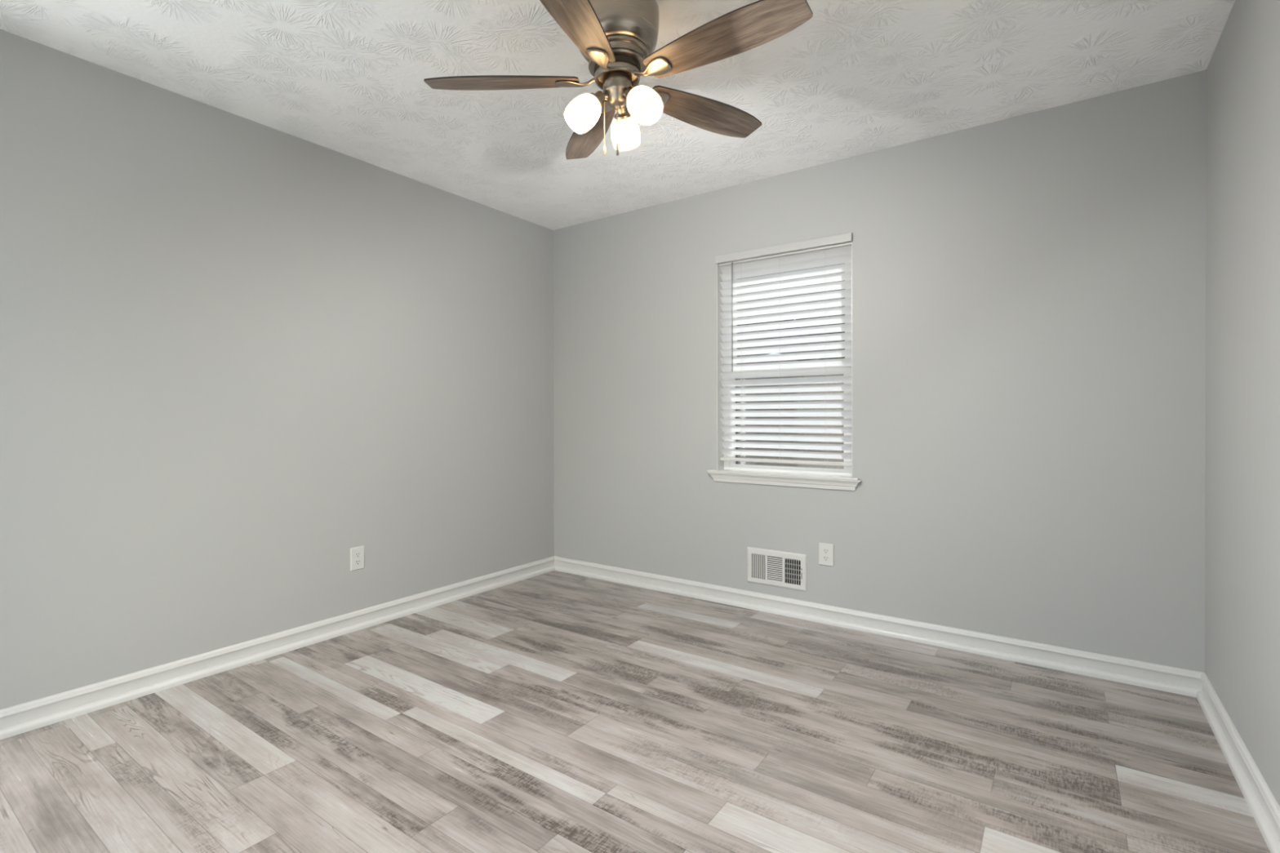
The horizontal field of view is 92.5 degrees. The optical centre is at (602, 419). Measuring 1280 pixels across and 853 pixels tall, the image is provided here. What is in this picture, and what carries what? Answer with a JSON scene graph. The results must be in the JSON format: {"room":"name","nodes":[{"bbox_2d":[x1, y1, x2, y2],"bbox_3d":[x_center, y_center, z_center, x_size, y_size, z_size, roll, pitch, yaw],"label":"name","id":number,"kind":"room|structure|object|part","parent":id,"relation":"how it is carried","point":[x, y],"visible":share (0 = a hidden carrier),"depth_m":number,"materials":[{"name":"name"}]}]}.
{"room":"empty bedroom","nodes":[
{"label":"empty bedroom","id":0,"kind":"room"},
{"bbox_2d":[0,29,554,709],"bbox_3d":[-1.460,-0.130,3.049,0.140,2.440,3.500,0,0,37],"label":"wall","id":1,"kind":"structure","parent":0,"point":[239,356],"depth_m":2.67,"materials":[{"name":"grey paint"}]},
{"bbox_2d":[0,555,554,739],"bbox_3d":[-1.240,1.041,3.204,0.028,0.094,3.000,0,0,37],"label":"baseboard","id":2,"kind":"structure","parent":1,"relation":"attached to","point":[28,716],"depth_m":2.68,"materials":[{"name":"white paint"}]},
{"bbox_2d":[350,545,364,571],"bbox_3d":[-1.273,0.723,3.175,0.008,0.118,0.077,0,0,37],"label":"wall outlet","id":3,"kind":"object","parent":1,"relation":"attached to","point":[357,553],"visible":1,"depth_m":3.17,"materials":[{"name":"white plastic"}]},
{"bbox_2d":[355,551,360,557],"bbox_3d":[-1.271,0.703,3.174,0.002,0.028,0.034,0,0,37],"label":"receptacle","id":4,"kind":"object","parent":3,"relation":"attached to","point":[357,554],"depth_m":3.17,"materials":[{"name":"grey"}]},
{"bbox_2d":[355,559,360,564],"bbox_3d":[-1.271,0.742,3.174,0.002,0.028,0.034,0,0,37],"label":"receptacle","id":5,"kind":"object","parent":3,"relation":"attached to","point":[357,562],"depth_m":3.17,"materials":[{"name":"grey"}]},
{"bbox_2d":[0,0,1235,230],"bbox_3d":[-0.057,-1.399,1.988,3.656,0.100,3.780,0,0,37],"label":"ceiling","id":6,"kind":"structure","parent":0,"point":[857,77],"depth_m":2.38,"materials":[{"name":"white paint"}]},
{"bbox_2d":[423,0,813,159],"bbox_3d":[0.076,-1.091,1.915,1.146,0.514,1.187,0,0,37],"label":"ceiling fan","id":7,"kind":"object","parent":6,"relation":"hanging from","point":[617,39],"visible":1,"depth_m":1.86,"materials":[{"name":"brown wood"}]},
{"bbox_3d":[-0.321,-1.081,1.965,0.490,0.006,0.138,1,14,3],"label":"blade","id":8,"kind":"part","parent":7,"relation":"part of","materials":[{"name":"brown wood"}]},
{"bbox_3d":[-0.086,-1.073,1.601,0.139,0.006,0.490,15,5,20],"label":"blade","id":9,"kind":"part","parent":7,"relation":"part of","materials":[{"name":"brown wood"}]},
{"bbox_3d":[-0.063,-0.957,1.916,0.118,0.119,0.097,0,0,-18],"label":"lamp shade","id":10,"kind":"part","parent":7,"relation":"part of","materials":[{"name":"white glass"}]},
{"bbox_3d":[-0.047,-1.080,2.300,0.137,0.006,0.490,-12,4,-14],"label":"blade","id":11,"kind":"part","parent":7,"relation":"part of","materials":[{"name":"brown wood"}]},
{"bbox_2d":[590,90,608,108],"bbox_3d":[-0.017,-1.006,1.929,0.061,0.055,0.065,0,0,37],"label":"socket","id":12,"kind":"object","parent":7,"relation":"attached to","point":[597,98],"depth_m":1.91,"materials":[{"name":"brown metal"}]},
{"bbox_3d":[0.005,-0.941,1.945,0.003,0.140,0.003,0,0,37],"label":"pull chain","id":13,"kind":"part","parent":7,"relation":"part of","materials":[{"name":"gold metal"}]},
{"bbox_3d":[0.046,-0.933,1.934,0.003,0.116,0.003,0,0,37],"label":"pull chain","id":14,"kind":"part","parent":7,"relation":"part of","materials":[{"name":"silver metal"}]},
{"bbox_2d":[614,105,631,119],"bbox_3d":[0.059,-1.006,2.008,0.056,0.055,0.067,0,0,37],"label":"socket","id":15,"kind":"object","parent":7,"relation":"attached to","point":[624,114],"depth_m":2.00,"materials":[{"name":"gold metal"}]},
{"bbox_3d":[0.076,-0.958,2.056,0.102,0.119,0.117,0,0,37],"label":"lamp shade","id":16,"kind":"part","parent":7,"relation":"part of","materials":[{"name":"white glass"}]},
{"bbox_2d":[623,86,635,99],"bbox_3d":[0.090,-1.006,1.899,0.067,0.055,0.057,0,0,37],"label":"socket","id":17,"kind":"object","parent":7,"relation":"attached to","point":[628,91],"depth_m":1.89,"materials":[{"name":"brown metal"}]},
{"bbox_3d":[0.127,-0.957,1.864,0.118,0.119,0.097,0,0,37],"label":"lamp shade","id":18,"kind":"part","parent":7,"relation":"part of","materials":[{"name":"white glass"}]},
{"bbox_3d":[0.121,-0.966,1.870,0.065,0.066,0.052,0,0,37],"label":"bulb","id":19,"kind":"part","parent":7,"relation":"part of","materials":[{"name":"white glass"}]},
{"bbox_3d":[0.356,-1.072,2.144,0.490,0.006,0.137,0,-11,-33],"label":"blade","id":20,"kind":"part","parent":7,"relation":"part of","materials":[{"name":"brown wood"}]},
{"bbox_3d":[0.331,-1.062,1.711,0.490,0.006,0.138,2,-11,39],"label":"blade","id":21,"kind":"part","parent":7,"relation":"part of","materials":[{"name":"brown wood"}]},
{"bbox_2d":[0,570,1270,852],"bbox_3d":[-0.051,1.091,1.999,3.376,0.001,3.500,0,0,37],"label":"floor","id":22,"kind":"structure","parent":0,"point":[553,711],"depth_m":2.01,"materials":[{"name":"grey laminate"}]},
{"bbox_2d":[553,70,1206,672],"bbox_3d":[1.038,-0.138,3.449,3.656,2.440,0.140,0,0,37],"label":"wall","id":23,"kind":"structure","parent":0,"point":[1028,290],"depth_m":2.88,"materials":[{"name":"grey paint"}]},
{"bbox_2d":[746,546,806,591],"bbox_3d":[1.002,0.834,3.461,0.341,0.199,0.135,0,0,37],"label":"air vent","id":24,"kind":"object","parent":23,"relation":"in","point":[787,570],"visible":0.98,"depth_m":3.43,"materials":[{"name":"white metal"}]},
{"bbox_3d":[1.051,0.829,3.375,0.112,0.116,0.002,0,0,37],"label":"damper blade","id":25,"kind":"part","parent":24,"relation":"part of","materials":[{"name":"silver metal"}]},
{"bbox_2d":[706,241,861,490],"bbox_3d":[1.015,-0.292,3.443,0.863,1.322,0.172,0,0,37],"label":"window","id":26,"kind":"structure","parent":23,"relation":"in","point":[726,472],"depth_m":3.49,"materials":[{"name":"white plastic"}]},
{"bbox_2d":[715,232,852,466],"bbox_3d":[0.999,-0.358,3.420,0.774,1.210,0.080,0,0,37],"label":"window blind","id":27,"kind":"object","parent":26,"relation":"attached to","point":[840,245],"visible":0.88,"depth_m":3.41,"materials":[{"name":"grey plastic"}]},
{"bbox_3d":[0.818,-0.336,3.577,0.001,1.144,0.046,0,0,37],"label":"ladder cord","id":28,"kind":"part","parent":27,"relation":"part of","materials":[{"name":"white fabric"}]},
{"bbox_3d":[1.002,-0.336,3.439,0.001,1.144,0.046,0,0,37],"label":"ladder cord","id":29,"kind":"part","parent":27,"relation":"part of","materials":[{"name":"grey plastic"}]},
{"bbox_3d":[1.013,0.237,3.437,0.757,0.019,0.038,0,0,37],"label":"rail","id":30,"kind":"part","parent":27,"relation":"part of","materials":[{"name":"white plastic"}]},
{"bbox_3d":[1.202,-0.336,3.289,0.001,1.144,0.046,0,0,37],"label":"ladder cord","id":31,"kind":"part","parent":27,"relation":"part of","materials":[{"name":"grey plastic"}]},
{"bbox_3d":[1.047,-0.011,3.482,0.698,0.600,0.021,0,0,37],"label":"sash","id":32,"kind":"part","parent":26,"relation":"part of","materials":[{"name":"white plastic"}]},
{"bbox_3d":[1.059,-0.597,3.498,0.698,0.643,0.021,0,0,37],"label":"sash","id":33,"kind":"part","parent":26,"relation":"part of","materials":[{"name":"white plastic"}]},
{"bbox_2d":[818,542,833,566],"bbox_3d":[1.187,0.720,3.251,0.077,0.118,0.008,0,0,37],"label":"wall outlet","id":34,"kind":"object","parent":23,"relation":"attached to","point":[825,550],"visible":1,"depth_m":3.25,"materials":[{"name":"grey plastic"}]},
{"bbox_2d":[822,548,829,553],"bbox_3d":[1.186,0.700,3.248,0.034,0.028,0.002,0,0,37],"label":"receptacle","id":35,"kind":"object","parent":34,"relation":"attached to","point":[824,550],"depth_m":3.25,"materials":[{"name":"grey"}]},
{"bbox_2d":[822,555,829,560],"bbox_3d":[1.186,0.739,3.248,0.034,0.028,0.002,0,0,37],"label":"receptacle","id":36,"kind":"object","parent":34,"relation":"attached to","point":[824,557],"depth_m":3.25,"materials":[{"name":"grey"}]},
{"bbox_2d":[554,555,1203,697],"bbox_3d":[0.991,1.035,3.388,3.376,0.094,0.028,0,0,37],"label":"baseboard","id":37,"kind":"structure","parent":23,"relation":"attached to","point":[1140,673],"depth_m":2.96,"materials":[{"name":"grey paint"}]},
{"bbox_2d":[1204,0,1279,806],"bbox_3d":[1.352,-0.127,0.938,0.140,2.440,3.500,0,0,37],"label":"wall","id":38,"kind":"structure","parent":0,"point":[1242,542],"depth_m":1.86,"materials":[{"name":"grey paint"}]},
{"bbox_2d":[1196,672,1279,852],"bbox_3d":[1.288,1.046,0.994,0.028,0.094,3.500,0,0,37],"label":"baseboard","id":39,"kind":"structure","parent":38,"relation":"attached to","point":[1264,806],"depth_m":1.82,"materials":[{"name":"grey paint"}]},
{"label":"outside","id":40,"kind":"structure","parent":0,"visible":0},
{"bbox_3d":[18.901,1.423,27.570,53.000,0.100,59.850,0,0,37],"label":"ground","id":41,"kind":"structure","parent":40,"visible":0},
{"bbox_2d":[734,263,844,470],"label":"window","id":42,"kind":"structure","parent":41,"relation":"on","point":[736,448],"depth_m":12.00,"materials":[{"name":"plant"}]},
{"bbox_3d":[2.457,-3.546,12.608,5.904,4.932,6.674,0,0,37],"label":"crown","id":43,"kind":"part","parent":42,"relation":"part of","materials":[{"name":"plant"}]},
{"bbox_2d":[737,358,844,469],"bbox_3d":[5.855,-0.140,17.263,16.500,3.190,0.060,0,0,37],"label":"fence","id":44,"kind":"object","parent":41,"relation":"on","point":[830,392],"depth_m":17.56,"materials":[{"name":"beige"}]}
]}

